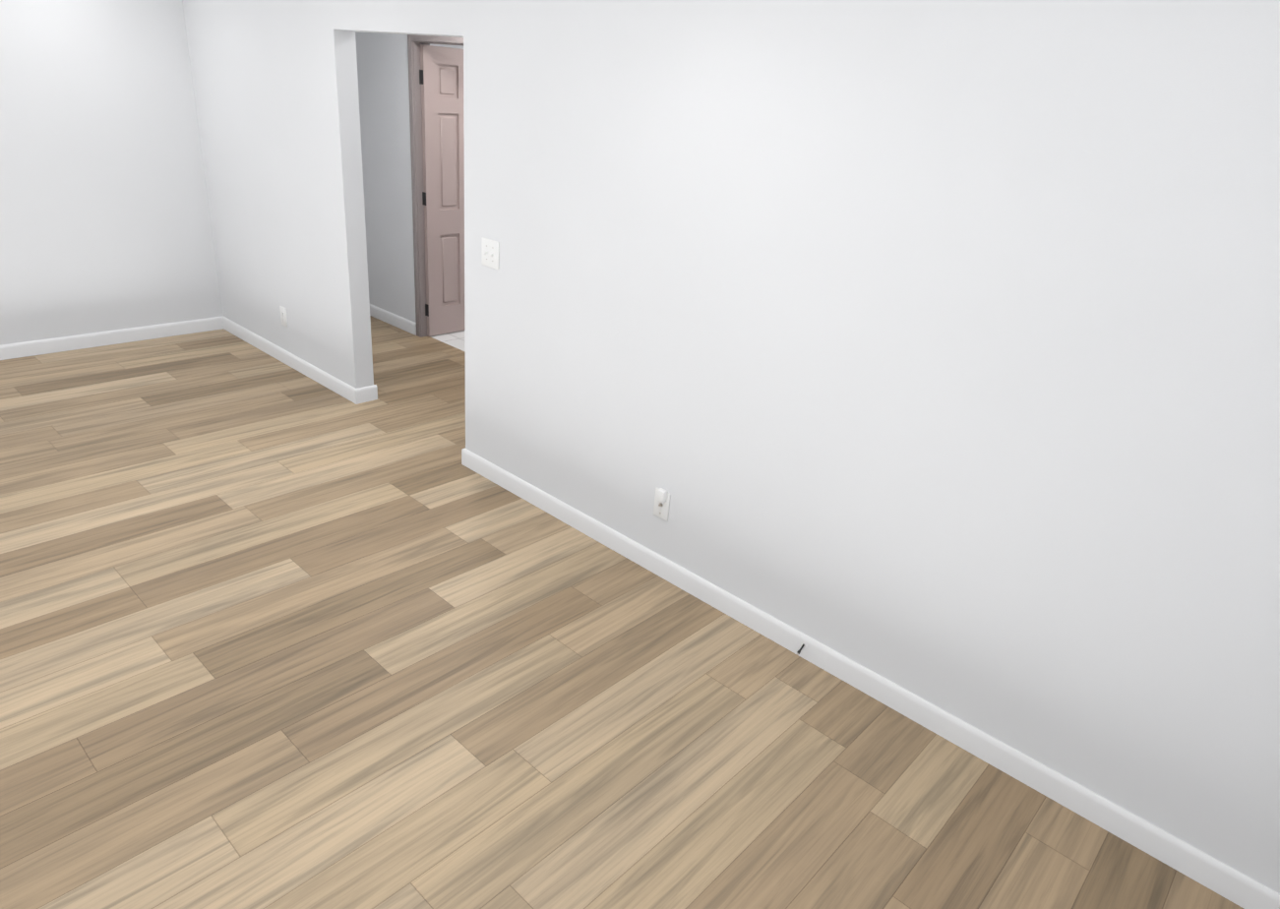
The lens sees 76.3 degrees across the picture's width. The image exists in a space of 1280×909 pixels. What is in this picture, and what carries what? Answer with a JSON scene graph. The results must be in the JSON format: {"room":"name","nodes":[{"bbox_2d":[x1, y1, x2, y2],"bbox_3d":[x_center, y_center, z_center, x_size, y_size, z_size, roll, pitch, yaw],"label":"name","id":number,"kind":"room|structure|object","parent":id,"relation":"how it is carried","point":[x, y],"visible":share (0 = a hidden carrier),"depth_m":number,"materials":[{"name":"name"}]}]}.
{"room":"empty living room","nodes":[
{"label":"empty living room","id":0,"kind":"room"},
{"bbox_2d":[0,0,463,345],"bbox_3d":[-3.188,-2.012,5.449,0.120,2.440,7.110,25,31,36],"label":"wall","id":1,"kind":"structure","parent":0,"point":[105,224],"depth_m":5.17,"materials":[{"name":"paint"}]},
{"bbox_2d":[0,316,220,360],"bbox_3d":[-4.311,-0.524,4.789,0.014,0.092,3.630,25,31,36],"label":"baseboard","id":2,"kind":"structure","parent":1,"relation":"attached to","point":[80,341],"depth_m":5.50,"materials":[{"name":"paint"}]},
{"bbox_2d":[355,31,416,322],"bbox_3d":[-0.706,-1.646,5.148,4.120,2.440,0.120,25,31,36],"label":"wall","id":3,"kind":"structure","parent":0,"point":[382,59],"depth_m":6.03,"materials":[{"name":"paint"}]},
{"bbox_2d":[369,304,416,335],"bbox_3d":[-2.035,-1.106,6.541,0.825,0.092,0.014,25,31,36],"label":"baseboard","id":4,"kind":"structure","parent":3,"relation":"attached to","point":[383,315],"depth_m":6.47,"materials":[{"name":"paint"}]},
{"bbox_2d":[407,34,463,337],"bbox_3d":[-1.325,-1.766,5.707,0.738,2.094,0.148,25,31,36],"label":"door frame","id":5,"kind":"structure","parent":3,"relation":"attached to","point":[414,41],"depth_m":5.78,"materials":[{"name":"paint"}]},
{"bbox_2d":[419,44,464,336],"bbox_3d":[-1.330,-1.917,6.112,0.181,2.020,0.676,25,31,36],"label":"door","id":6,"kind":"structure","parent":3,"relation":"in","point":[441,77],"depth_m":5.94,"materials":[{"name":"paint"}]},
{"bbox_2d":[430,330,464,351],"bbox_3d":[-0.743,-1.072,6.964,2.540,0.100,2.180,25,31,36],"label":"floor","id":7,"kind":"structure","parent":0,"point":[456,339],"depth_m":6.30,"materials":[{"name":"white tile"}]},
{"bbox_2d":[0,315,1243,908],"bbox_3d":[-1.349,0.643,3.048,7.440,0.100,4.930,25,31,36],"label":"floor","id":8,"kind":"structure","parent":0,"point":[275,635],"depth_m":2.68,"materials":[{"name":"wood"}]},
{"bbox_2d":[182,0,1279,893],"bbox_3d":[-0.313,-0.856,3.480,7.200,2.440,0.120,25,31,36],"label":"wall","id":9,"kind":"structure","parent":0,"point":[926,348],"depth_m":2.52,"materials":[{"name":"paint"}]},
{"bbox_2d":[279,305,287,327],"bbox_3d":[-2.337,-0.904,5.340,0.080,0.126,0.008,25,31,36],"label":"electrical outlet","id":10,"kind":"object","parent":9,"relation":"attached to","point":[283,318],"visible":1,"depth_m":5.33,"materials":[{"name":"white plastic"}]},
{"bbox_2d":[220,315,362,404],"bbox_3d":[-2.394,-0.660,5.481,1.854,0.092,0.014,25,31,36],"label":"baseboard","id":11,"kind":"structure","parent":9,"relation":"attached to","point":[353,395],"depth_m":5.38,"materials":[{"name":"paint"}]},
{"bbox_2d":[362,384,377,402],"bbox_3d":[-2.324,-0.695,5.572,1.884,0.092,0.044,25,31,36],"label":"baseboard","id":12,"kind":"structure","parent":9,"relation":"attached to","point":[370,393],"depth_m":4.99,"materials":[{"name":"paint"}]},
{"bbox_2d":[481,237,499,269],"bbox_3d":[-0.689,-0.918,3.723,0.126,0.126,0.019,25,31,36],"label":"light switch","id":13,"kind":"object","parent":9,"relation":"attached to","point":[490,251],"visible":1,"depth_m":3.72,"materials":[{"name":"white plastic"}]},
{"bbox_2d":[653,487,670,521],"bbox_3d":[0.082,0.205,3.371,0.080,0.137,0.030,25,31,36],"label":"electrical outlet","id":14,"kind":"object","parent":9,"relation":"attached to","point":[661,503],"visible":1,"depth_m":3.37,"materials":[{"name":"white plastic"}]},
{"bbox_2d":[461,448,1279,908],"bbox_3d":[0.622,0.721,3.044,4.254,0.092,0.014,25,31,36],"label":"baseboard","id":15,"kind":"structure","parent":9,"relation":"attached to","point":[1204,869],"depth_m":2.74,"materials":[{"name":"paint"}]},
{"bbox_2d":[796,640,807,655],"bbox_3d":[0.598,0.720,3.028,0.028,0.044,0.043,25,31,36],"label":"door stop","id":16,"kind":"object","parent":15,"relation":"attached to","point":[804,644],"visible":1,"depth_m":3.03,"materials":[{"name":"plastic"}]}
]}

